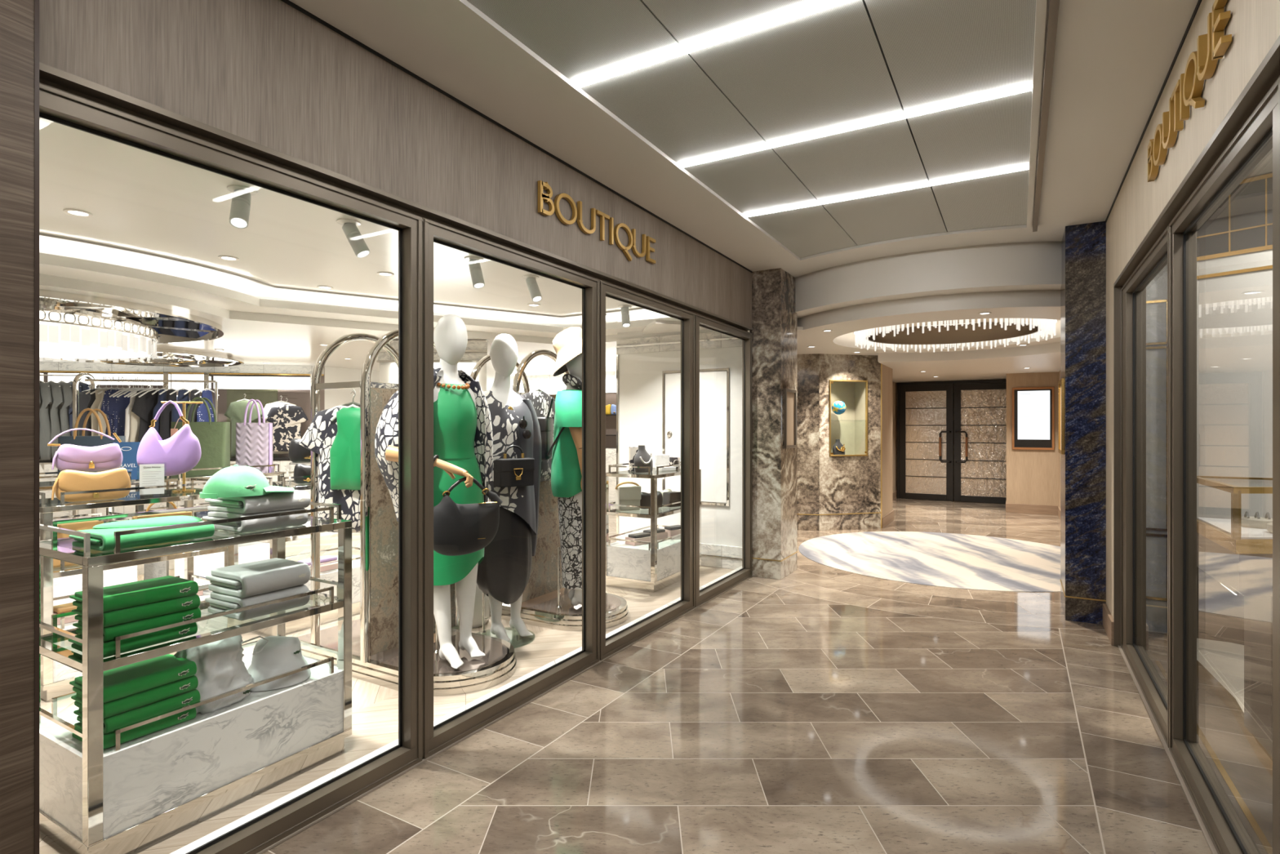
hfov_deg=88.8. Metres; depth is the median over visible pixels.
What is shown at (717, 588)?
window
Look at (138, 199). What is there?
ceiling
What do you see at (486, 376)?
wall
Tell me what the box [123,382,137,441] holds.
garment
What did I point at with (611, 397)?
wall
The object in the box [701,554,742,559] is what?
trim
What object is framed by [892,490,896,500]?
baseboard
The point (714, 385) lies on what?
wall panel
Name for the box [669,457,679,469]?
block
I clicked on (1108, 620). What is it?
baseboard
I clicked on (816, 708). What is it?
floor
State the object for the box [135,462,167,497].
sign
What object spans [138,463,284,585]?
display stand
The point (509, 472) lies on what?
bag
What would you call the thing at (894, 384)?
wall
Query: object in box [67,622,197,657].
polo
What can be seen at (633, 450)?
block
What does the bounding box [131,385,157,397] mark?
clothes hanger
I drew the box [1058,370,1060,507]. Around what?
wall
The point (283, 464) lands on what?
wall
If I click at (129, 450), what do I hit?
table sign
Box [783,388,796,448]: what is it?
wall niche
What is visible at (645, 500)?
shoulder bag
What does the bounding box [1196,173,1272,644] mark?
wall
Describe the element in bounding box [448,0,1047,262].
trim
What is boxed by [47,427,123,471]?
bag
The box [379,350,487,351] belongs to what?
trim
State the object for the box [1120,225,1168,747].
window
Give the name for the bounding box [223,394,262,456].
garment
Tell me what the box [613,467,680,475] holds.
glass shelf
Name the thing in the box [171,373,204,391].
illuminated sign
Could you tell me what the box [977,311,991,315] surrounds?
recessed light
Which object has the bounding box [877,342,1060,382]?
ceiling
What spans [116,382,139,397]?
clothes hanger
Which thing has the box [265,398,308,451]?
blouse
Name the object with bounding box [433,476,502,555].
bag
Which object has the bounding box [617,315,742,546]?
wall
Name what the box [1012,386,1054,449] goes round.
screen
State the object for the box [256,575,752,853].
trim
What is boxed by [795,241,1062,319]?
wall
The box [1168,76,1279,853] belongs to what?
window
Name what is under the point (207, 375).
trim
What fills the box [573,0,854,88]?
strip light
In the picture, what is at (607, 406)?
bag
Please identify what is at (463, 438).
mannequin
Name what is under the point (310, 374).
trim
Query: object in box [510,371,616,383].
trim
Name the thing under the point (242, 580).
sweater
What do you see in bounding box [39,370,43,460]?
trim
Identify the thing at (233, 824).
trim
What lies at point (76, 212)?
recessed light
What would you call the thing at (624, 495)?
handbag
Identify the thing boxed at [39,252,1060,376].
ceiling
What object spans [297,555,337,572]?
box
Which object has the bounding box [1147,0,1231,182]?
fascia sign
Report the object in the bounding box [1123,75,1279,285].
trim
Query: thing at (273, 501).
cap
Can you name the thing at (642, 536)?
box
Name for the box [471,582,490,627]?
pedestal
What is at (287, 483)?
glass shelf
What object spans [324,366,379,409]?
wall
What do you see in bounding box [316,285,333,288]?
recessed light
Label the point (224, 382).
illuminated sign
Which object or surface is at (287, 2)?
trim
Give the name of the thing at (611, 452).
wall
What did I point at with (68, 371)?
trim
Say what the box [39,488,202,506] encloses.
glass shelf
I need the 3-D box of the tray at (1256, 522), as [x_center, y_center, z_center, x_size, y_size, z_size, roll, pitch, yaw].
[2.371,0.354,2.510,0.110,0.059,0.110,0,0,30]
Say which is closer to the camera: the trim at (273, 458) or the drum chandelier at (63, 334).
the drum chandelier at (63, 334)
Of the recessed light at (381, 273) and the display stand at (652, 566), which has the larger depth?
the display stand at (652, 566)
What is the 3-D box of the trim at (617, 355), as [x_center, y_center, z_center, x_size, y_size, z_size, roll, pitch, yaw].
[-0.219,0.260,6.359,0.020,1.980,0.012,0,0,30]
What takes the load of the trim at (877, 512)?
attached to the wall at (846, 484)
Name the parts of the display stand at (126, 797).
post, guard rail, guard rail, guard rail, post, guard rail, guard rail, guard rail, shelf frame, shelf frame, trim, guard rail, guard rail, guard rail, post, guard rail, guard rail, guard rail, post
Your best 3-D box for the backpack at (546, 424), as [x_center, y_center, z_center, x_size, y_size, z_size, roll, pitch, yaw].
[-0.567,0.011,4.210,0.252,0.397,0.351,0,0,6]
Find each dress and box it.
[39,380,52,460]
[39,390,40,457]
[45,375,63,460]
[57,375,72,435]
[67,377,81,435]
[79,381,89,391]
[101,382,119,435]
[105,382,130,435]
[131,382,158,443]
[169,382,191,422]
[183,382,201,422]
[194,382,218,422]
[298,389,359,533]
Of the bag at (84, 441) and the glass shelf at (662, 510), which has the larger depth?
the glass shelf at (662, 510)
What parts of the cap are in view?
crown, baseball cap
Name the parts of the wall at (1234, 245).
panel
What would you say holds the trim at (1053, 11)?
attached to the ceiling at (1113, 59)
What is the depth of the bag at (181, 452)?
3.54 m
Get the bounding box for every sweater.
[202,507,308,532]
[204,584,310,620]
[205,557,311,598]
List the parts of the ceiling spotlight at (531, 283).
ceiling plate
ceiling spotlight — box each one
[226,184,257,228]
[336,218,370,257]
[464,256,484,288]
[522,275,542,302]
[617,305,631,327]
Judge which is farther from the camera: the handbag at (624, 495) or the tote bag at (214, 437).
the handbag at (624, 495)
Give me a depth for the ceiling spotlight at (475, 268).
4.04 m
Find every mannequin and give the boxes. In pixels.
[374,314,493,669]
[476,333,541,641]
[551,326,582,610]
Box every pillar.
[749,268,796,579]
[1060,221,1106,624]
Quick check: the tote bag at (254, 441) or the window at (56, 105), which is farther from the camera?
the tote bag at (254, 441)
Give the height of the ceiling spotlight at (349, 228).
0.186 m
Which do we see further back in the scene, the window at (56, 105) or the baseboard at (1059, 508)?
the baseboard at (1059, 508)
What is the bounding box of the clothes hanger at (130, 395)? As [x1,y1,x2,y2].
[127,382,148,397]
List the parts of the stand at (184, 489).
post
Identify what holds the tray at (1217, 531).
on the display case
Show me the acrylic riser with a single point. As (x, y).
(290, 462)
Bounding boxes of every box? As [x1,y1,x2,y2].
[53,602,78,625]
[195,585,203,595]
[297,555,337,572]
[625,532,650,546]
[643,528,667,540]
[664,524,680,537]
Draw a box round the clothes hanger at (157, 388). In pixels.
[138,382,159,397]
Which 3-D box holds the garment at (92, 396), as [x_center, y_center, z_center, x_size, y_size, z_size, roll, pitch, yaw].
[-6.255,-0.182,7.557,0.078,0.690,0.262,0,0,28]
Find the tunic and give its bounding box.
[329,391,359,489]
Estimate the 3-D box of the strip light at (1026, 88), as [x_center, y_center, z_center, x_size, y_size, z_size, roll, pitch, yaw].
[0.851,-1.301,2.881,1.505,0.010,0.031,0,0,30]
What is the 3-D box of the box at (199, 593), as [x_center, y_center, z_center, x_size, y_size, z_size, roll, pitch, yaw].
[-2.526,0.894,3.542,0.110,0.075,0.240,0,0,30]
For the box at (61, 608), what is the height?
0.075 m
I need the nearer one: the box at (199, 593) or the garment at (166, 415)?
the box at (199, 593)
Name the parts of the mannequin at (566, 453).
arm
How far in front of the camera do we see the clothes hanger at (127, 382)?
7.51 m
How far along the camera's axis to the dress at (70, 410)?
8.26 m
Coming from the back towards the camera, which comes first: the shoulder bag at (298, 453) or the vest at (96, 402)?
the vest at (96, 402)
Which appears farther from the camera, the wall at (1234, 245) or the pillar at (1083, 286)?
the pillar at (1083, 286)
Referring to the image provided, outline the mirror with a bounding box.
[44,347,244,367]
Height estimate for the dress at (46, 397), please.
1.084 m
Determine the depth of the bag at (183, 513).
3.47 m
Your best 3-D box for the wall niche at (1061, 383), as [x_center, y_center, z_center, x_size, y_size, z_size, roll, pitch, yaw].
[2.870,-0.070,4.451,0.018,0.500,0.384,0,0,30]
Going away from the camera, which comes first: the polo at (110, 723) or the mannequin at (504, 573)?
the polo at (110, 723)
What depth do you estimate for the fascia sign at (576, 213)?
3.40 m
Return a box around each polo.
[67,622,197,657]
[69,575,198,612]
[71,594,199,626]
[71,675,198,718]
[71,707,196,749]
[72,607,201,641]
[73,688,199,733]
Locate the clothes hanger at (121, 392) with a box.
[112,382,134,397]
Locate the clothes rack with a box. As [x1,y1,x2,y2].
[72,373,217,518]
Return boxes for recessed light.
[63,208,93,217]
[217,255,239,261]
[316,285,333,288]
[377,271,394,276]
[527,303,540,306]
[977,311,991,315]
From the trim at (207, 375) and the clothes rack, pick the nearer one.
the clothes rack
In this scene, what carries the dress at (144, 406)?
hanging from the clothes hanger at (152, 388)
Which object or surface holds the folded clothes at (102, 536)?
on the display stand at (126, 797)
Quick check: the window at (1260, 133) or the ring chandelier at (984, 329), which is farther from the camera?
the ring chandelier at (984, 329)
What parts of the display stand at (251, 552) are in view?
post, guard rail, guard rail, guard rail, shelf frame, guard rail, post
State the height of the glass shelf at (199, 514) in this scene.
0.008 m
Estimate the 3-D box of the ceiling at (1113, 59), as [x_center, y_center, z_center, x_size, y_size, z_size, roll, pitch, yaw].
[0.131,-1.330,1.584,2.560,0.060,8.873,0,0,30]
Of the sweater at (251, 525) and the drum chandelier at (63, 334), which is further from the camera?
the drum chandelier at (63, 334)
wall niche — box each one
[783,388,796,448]
[1057,377,1064,454]
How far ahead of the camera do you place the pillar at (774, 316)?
5.42 m
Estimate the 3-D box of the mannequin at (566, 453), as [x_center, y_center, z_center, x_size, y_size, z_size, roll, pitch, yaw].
[-0.393,0.258,4.173,0.348,1.805,0.483,0,0,-8]
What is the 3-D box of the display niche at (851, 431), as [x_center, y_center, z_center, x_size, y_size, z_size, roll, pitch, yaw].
[2.502,-0.107,8.087,0.536,0.945,0.314,0,0,-13]
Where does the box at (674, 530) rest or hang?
on the display stand at (652, 566)
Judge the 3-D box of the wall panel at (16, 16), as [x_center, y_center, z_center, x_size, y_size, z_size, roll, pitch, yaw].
[-2.389,-0.025,-0.018,0.382,2.550,3.575,0,0,30]
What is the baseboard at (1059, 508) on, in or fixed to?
attached to the wall at (1060, 371)
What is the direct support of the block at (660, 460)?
on the display stand at (652, 566)
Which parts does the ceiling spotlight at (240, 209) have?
ceiling plate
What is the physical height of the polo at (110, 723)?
0.048 m
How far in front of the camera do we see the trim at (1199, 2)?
2.51 m
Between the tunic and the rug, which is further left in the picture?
the tunic
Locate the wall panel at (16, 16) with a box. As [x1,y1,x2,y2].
[0,0,34,853]
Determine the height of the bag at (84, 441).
0.488 m
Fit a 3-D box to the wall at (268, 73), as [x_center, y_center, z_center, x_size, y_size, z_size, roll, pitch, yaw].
[-0.348,-1.063,3.379,0.133,0.473,4.900,0,0,30]
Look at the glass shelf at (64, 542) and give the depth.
2.22 m
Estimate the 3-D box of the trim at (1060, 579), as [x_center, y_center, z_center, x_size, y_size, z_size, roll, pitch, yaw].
[3.014,1.096,4.385,0.304,0.008,0.538,0,0,30]
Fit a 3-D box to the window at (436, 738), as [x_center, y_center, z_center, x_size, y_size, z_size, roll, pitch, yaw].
[-0.543,0.232,2.979,0.076,2.036,1.193,0,0,30]
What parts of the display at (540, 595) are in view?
arch frame, arch frame, stone panel, panel rail, plate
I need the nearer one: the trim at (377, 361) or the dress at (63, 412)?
the trim at (377, 361)
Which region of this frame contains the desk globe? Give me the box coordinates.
[831,400,846,420]
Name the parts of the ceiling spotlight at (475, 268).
ceiling plate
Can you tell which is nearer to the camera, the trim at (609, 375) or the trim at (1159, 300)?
the trim at (1159, 300)
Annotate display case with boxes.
[1196,475,1272,756]
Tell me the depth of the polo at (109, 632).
1.97 m
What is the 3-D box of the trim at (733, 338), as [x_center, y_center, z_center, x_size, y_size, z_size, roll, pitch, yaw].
[0.382,-0.776,5.993,1.418,0.016,0.016,0,0,30]
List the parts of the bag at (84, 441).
handle, handle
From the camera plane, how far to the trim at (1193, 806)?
2.40 m
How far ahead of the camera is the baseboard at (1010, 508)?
9.39 m
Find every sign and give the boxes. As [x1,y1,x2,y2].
[48,373,163,385]
[112,441,139,480]
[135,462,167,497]
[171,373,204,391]
[213,376,310,389]
[511,378,616,394]
[537,180,655,263]
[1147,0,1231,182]
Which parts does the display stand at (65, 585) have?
guard rail, guard rail, guard rail, guard rail, shelf frame, post, guard rail, guard rail, post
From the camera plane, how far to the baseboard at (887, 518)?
8.37 m
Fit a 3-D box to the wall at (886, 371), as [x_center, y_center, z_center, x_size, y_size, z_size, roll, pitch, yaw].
[3.119,0.225,8.463,0.160,2.050,0.825,0,0,30]
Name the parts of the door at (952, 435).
glass pane, handle, handle, glass pane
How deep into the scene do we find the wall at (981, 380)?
11.52 m
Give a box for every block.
[627,446,638,471]
[654,454,675,471]
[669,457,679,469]
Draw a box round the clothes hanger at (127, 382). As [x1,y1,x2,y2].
[109,382,130,397]
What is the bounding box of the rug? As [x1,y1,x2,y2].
[1164,632,1272,777]
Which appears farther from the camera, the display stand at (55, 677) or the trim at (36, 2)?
the display stand at (55, 677)
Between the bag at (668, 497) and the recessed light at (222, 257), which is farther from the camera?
the bag at (668, 497)
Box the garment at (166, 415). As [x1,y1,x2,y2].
[159,382,177,439]
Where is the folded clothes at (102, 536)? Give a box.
[68,515,214,551]
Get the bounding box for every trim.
[34,0,39,853]
[39,62,752,330]
[39,232,644,318]
[39,361,324,374]
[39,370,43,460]
[39,457,289,462]
[43,370,324,375]
[163,371,170,389]
[169,565,742,853]
[204,372,211,389]
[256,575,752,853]
[280,0,752,272]
[310,373,311,423]
[376,360,479,362]
[377,340,487,359]
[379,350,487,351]
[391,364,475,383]
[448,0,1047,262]
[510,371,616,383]
[615,337,739,347]
[616,330,749,354]
[616,354,618,534]
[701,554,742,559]
[751,551,797,561]
[817,511,881,515]
[880,363,882,528]
[1032,0,1059,231]
[1059,578,1106,601]
[1105,0,1202,222]
[1113,35,1279,287]
[1113,284,1146,646]
[1117,645,1217,853]
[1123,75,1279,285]
[1146,299,1167,600]
[1155,660,1272,853]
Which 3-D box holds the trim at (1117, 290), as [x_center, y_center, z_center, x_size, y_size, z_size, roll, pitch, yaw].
[2.774,0.215,3.701,0.146,2.070,0.015,0,0,30]
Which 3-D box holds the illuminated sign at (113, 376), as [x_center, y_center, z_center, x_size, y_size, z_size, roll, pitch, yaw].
[-6.876,-0.618,8.462,1.330,0.135,0.105,0,0,-10]
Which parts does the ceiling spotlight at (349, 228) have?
ceiling plate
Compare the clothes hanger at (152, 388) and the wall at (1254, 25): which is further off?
the clothes hanger at (152, 388)
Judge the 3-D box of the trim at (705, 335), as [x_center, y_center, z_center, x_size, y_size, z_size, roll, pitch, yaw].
[0.390,-0.777,6.006,1.418,0.145,0.014,0,0,30]
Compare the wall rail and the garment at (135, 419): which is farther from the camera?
the wall rail
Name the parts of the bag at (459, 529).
handle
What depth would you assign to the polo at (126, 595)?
1.99 m
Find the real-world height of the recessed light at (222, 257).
0.010 m
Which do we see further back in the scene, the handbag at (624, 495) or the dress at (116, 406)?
the dress at (116, 406)
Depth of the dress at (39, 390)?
8.19 m
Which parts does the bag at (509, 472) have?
handle, clasp plate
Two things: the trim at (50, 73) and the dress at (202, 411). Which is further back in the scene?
the dress at (202, 411)
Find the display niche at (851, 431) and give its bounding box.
[829,379,867,456]
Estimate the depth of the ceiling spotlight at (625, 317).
5.63 m
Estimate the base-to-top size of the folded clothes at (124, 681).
0.048 m
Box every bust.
[634,444,653,472]
[832,439,845,454]
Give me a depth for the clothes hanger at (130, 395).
7.53 m
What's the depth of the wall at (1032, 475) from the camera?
9.41 m
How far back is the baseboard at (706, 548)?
5.80 m
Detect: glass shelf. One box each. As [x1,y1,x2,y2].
[39,481,54,486]
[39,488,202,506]
[41,517,337,546]
[164,475,212,478]
[193,511,211,517]
[268,480,311,486]
[611,506,680,514]
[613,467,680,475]
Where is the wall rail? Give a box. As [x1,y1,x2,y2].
[40,374,76,376]
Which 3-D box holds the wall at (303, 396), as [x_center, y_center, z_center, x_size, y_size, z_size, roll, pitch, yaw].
[-7.135,0.070,8.718,5.506,2.360,0.113,0,0,-10]
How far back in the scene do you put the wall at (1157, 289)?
3.98 m
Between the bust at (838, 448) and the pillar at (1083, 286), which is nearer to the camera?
the pillar at (1083, 286)
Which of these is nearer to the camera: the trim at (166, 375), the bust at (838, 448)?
the bust at (838, 448)
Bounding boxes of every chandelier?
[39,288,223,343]
[39,307,158,361]
[853,318,1057,352]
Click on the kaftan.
(540, 400)
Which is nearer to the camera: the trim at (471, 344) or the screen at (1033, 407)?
the trim at (471, 344)
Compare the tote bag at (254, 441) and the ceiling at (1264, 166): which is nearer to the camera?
the ceiling at (1264, 166)
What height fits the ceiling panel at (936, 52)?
0.024 m
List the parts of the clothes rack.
rail, post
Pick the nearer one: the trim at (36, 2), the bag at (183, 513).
the trim at (36, 2)
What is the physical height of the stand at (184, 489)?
0.506 m
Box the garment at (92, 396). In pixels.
[85,381,102,435]
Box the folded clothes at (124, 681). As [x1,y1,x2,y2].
[69,653,196,702]
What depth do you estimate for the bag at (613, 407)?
9.82 m
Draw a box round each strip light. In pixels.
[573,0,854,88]
[678,84,1031,168]
[743,165,1028,217]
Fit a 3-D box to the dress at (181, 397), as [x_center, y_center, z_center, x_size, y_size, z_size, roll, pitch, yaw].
[-5.384,-0.056,7.705,0.071,0.943,0.278,0,0,38]
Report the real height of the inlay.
0.004 m
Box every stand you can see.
[39,471,143,605]
[39,478,234,702]
[39,501,351,853]
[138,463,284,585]
[160,400,203,492]
[234,471,359,635]
[605,461,701,592]
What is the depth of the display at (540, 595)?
4.37 m
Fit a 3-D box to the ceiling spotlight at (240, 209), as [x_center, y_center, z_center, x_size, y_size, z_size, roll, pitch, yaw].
[-1.746,-0.959,2.873,0.115,0.188,0.158,0,0,-37]
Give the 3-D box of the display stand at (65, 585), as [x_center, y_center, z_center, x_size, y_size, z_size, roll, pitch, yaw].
[-3.774,0.776,4.189,0.470,0.948,0.833,0,0,30]
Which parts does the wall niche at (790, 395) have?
panel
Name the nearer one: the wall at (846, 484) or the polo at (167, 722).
the polo at (167, 722)
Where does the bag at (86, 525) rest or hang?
on the display stand at (55, 677)
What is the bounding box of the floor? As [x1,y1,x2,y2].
[39,497,1272,853]
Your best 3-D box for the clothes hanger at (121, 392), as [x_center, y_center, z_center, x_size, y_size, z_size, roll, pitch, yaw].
[-5.904,-0.432,7.617,0.016,0.191,0.409,0,0,29]
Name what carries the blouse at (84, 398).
hanging from the wall hook
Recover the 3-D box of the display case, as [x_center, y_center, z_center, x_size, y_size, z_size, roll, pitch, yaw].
[2.482,0.704,2.372,0.658,0.992,0.630,0,0,30]
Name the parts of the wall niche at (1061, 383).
panel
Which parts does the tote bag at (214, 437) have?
handle, handle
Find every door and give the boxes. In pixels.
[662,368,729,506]
[897,379,1006,503]
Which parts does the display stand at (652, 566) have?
post, guard rail, guard rail, guard rail, guard rail, guard rail, shelf frame, shelf frame, trim, post, guard rail, guard rail, guard rail, post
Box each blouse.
[69,385,91,435]
[261,395,296,453]
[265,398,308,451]
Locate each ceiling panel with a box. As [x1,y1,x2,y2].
[466,0,857,257]
[641,0,946,245]
[864,0,1035,231]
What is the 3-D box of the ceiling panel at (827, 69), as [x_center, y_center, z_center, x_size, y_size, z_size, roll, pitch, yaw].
[-0.144,-1.318,1.158,0.584,0.024,7.860,0,0,30]
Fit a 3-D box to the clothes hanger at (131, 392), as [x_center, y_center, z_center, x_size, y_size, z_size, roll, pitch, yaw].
[-5.807,-0.432,7.634,0.016,0.191,0.409,0,0,20]
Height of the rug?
0.056 m
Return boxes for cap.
[200,464,310,514]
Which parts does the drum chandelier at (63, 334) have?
crystal plate, crystal plate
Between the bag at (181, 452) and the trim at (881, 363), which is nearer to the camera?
the bag at (181, 452)
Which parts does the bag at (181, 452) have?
handle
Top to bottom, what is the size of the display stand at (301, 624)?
0.948 m
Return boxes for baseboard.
[616,534,742,568]
[882,510,893,528]
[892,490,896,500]
[1005,500,1058,515]
[1057,506,1060,519]
[1102,603,1113,644]
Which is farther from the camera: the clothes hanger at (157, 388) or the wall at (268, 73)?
the clothes hanger at (157, 388)
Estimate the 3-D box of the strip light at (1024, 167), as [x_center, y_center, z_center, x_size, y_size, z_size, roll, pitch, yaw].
[1.297,-1.301,3.651,1.505,0.010,0.031,0,0,30]
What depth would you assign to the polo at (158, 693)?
1.97 m
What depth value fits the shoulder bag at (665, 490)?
5.68 m
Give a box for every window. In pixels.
[39,82,422,853]
[422,217,599,759]
[599,279,695,660]
[694,313,751,607]
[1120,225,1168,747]
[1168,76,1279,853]
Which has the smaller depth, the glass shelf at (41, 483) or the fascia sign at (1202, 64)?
the fascia sign at (1202, 64)
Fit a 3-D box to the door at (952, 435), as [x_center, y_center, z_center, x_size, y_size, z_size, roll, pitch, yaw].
[5.288,0.240,10.985,1.810,2.020,0.168,0,0,30]
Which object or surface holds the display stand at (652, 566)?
on the floor
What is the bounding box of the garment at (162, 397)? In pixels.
[151,382,166,435]
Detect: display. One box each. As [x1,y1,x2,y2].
[297,328,516,696]
[470,349,628,631]
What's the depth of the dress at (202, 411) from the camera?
7.72 m
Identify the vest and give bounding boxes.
[90,382,107,435]
[97,381,114,435]
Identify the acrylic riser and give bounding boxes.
[288,462,311,481]
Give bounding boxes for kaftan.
[521,377,555,481]
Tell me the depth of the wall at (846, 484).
7.95 m
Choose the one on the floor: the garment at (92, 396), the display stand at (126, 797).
the display stand at (126, 797)
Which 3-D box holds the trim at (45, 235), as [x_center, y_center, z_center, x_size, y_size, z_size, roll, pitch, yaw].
[-2.765,-1.044,4.433,7.234,0.012,1.540,0,0,-25]
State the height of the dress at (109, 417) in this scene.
0.951 m
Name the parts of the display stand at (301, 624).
post, guard rail, post, guard rail, shelf frame, shelf frame, guard rail, trim, guard rail, guard rail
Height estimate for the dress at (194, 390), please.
0.943 m
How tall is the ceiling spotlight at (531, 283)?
0.186 m
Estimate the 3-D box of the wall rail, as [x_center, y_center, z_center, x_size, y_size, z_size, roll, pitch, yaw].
[-7.617,-0.655,8.409,1.050,0.020,0.340,0,0,-10]
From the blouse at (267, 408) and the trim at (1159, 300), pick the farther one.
the blouse at (267, 408)
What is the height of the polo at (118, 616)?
0.045 m
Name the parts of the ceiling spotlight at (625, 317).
ceiling plate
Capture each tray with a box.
[1196,517,1272,553]
[1240,511,1272,528]
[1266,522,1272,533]
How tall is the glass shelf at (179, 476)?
0.008 m
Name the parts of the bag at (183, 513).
handle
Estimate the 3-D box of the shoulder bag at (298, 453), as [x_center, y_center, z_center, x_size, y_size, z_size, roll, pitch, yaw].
[-2.212,0.158,4.397,0.270,0.165,0.138,0,0,-25]
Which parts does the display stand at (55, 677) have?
guard rail, post, trim, guard rail, guard rail, shelf frame, guard rail, guard rail, shelf frame, guard rail, post, guard rail, guard rail, post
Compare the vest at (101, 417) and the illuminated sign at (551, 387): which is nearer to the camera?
the vest at (101, 417)
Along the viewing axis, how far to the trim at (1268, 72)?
1.86 m
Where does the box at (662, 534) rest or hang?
on the display stand at (652, 566)
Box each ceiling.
[39,117,662,327]
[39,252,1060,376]
[288,0,1198,277]
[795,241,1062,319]
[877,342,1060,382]
[1244,148,1272,179]
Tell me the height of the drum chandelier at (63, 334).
0.256 m
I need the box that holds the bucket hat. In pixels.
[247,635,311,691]
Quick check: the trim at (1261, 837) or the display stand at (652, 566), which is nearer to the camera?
the trim at (1261, 837)
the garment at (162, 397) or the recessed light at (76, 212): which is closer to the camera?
the recessed light at (76, 212)
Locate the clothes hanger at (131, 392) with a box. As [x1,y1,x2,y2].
[124,382,144,397]
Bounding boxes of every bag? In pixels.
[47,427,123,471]
[51,467,130,502]
[53,520,103,568]
[57,408,125,475]
[132,502,191,547]
[136,400,201,475]
[170,396,230,475]
[173,635,269,714]
[235,399,272,472]
[288,438,311,462]
[293,462,311,484]
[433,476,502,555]
[493,428,534,487]
[605,404,611,414]
[610,404,616,414]
[640,490,662,509]
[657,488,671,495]
[662,491,680,506]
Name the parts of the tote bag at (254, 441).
handle, handle, panel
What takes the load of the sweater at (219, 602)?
on the display stand at (126, 797)
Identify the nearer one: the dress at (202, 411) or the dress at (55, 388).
the dress at (202, 411)
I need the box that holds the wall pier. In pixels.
[1106,286,1113,617]
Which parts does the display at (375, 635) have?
arch frame, plate, arch frame, stone panel, panel rail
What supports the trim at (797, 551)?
attached to the pillar at (774, 316)
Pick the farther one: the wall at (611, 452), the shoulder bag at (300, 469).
the wall at (611, 452)
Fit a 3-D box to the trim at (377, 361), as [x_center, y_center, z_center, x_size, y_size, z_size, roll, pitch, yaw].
[-2.011,-0.635,6.323,1.070,0.020,0.020,0,0,0]
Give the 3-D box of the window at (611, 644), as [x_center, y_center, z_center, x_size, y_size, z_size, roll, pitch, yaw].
[0.053,0.232,4.008,0.076,2.036,1.185,0,0,30]
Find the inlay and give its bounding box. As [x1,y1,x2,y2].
[798,531,1060,591]
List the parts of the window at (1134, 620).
glass pane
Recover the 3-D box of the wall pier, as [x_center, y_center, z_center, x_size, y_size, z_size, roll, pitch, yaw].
[2.890,0.215,3.896,0.140,2.070,0.440,0,0,30]
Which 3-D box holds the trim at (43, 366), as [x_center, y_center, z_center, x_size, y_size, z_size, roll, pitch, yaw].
[-7.128,-0.792,8.660,5.500,0.115,0.030,0,0,-10]
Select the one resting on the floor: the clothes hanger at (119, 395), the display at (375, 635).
the display at (375, 635)
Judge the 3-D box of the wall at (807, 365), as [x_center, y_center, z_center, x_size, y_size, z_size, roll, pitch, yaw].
[1.890,0.170,7.945,0.550,2.160,0.050,0,0,13]
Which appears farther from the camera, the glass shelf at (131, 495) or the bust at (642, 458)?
the bust at (642, 458)
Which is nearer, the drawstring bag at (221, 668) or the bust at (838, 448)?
the drawstring bag at (221, 668)
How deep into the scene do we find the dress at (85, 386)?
8.27 m
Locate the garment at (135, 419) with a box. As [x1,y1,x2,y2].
[129,382,142,441]
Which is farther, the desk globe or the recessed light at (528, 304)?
the desk globe
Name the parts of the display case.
frame, corner post, glass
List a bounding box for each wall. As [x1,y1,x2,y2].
[39,0,751,327]
[39,460,311,524]
[43,366,324,457]
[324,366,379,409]
[379,339,495,391]
[605,392,616,448]
[605,447,616,509]
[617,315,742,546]
[796,353,818,530]
[818,353,880,530]
[882,364,892,516]
[892,381,896,492]
[896,379,988,497]
[1006,371,1058,505]
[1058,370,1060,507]
[1106,0,1279,296]
[1146,263,1167,633]
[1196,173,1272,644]

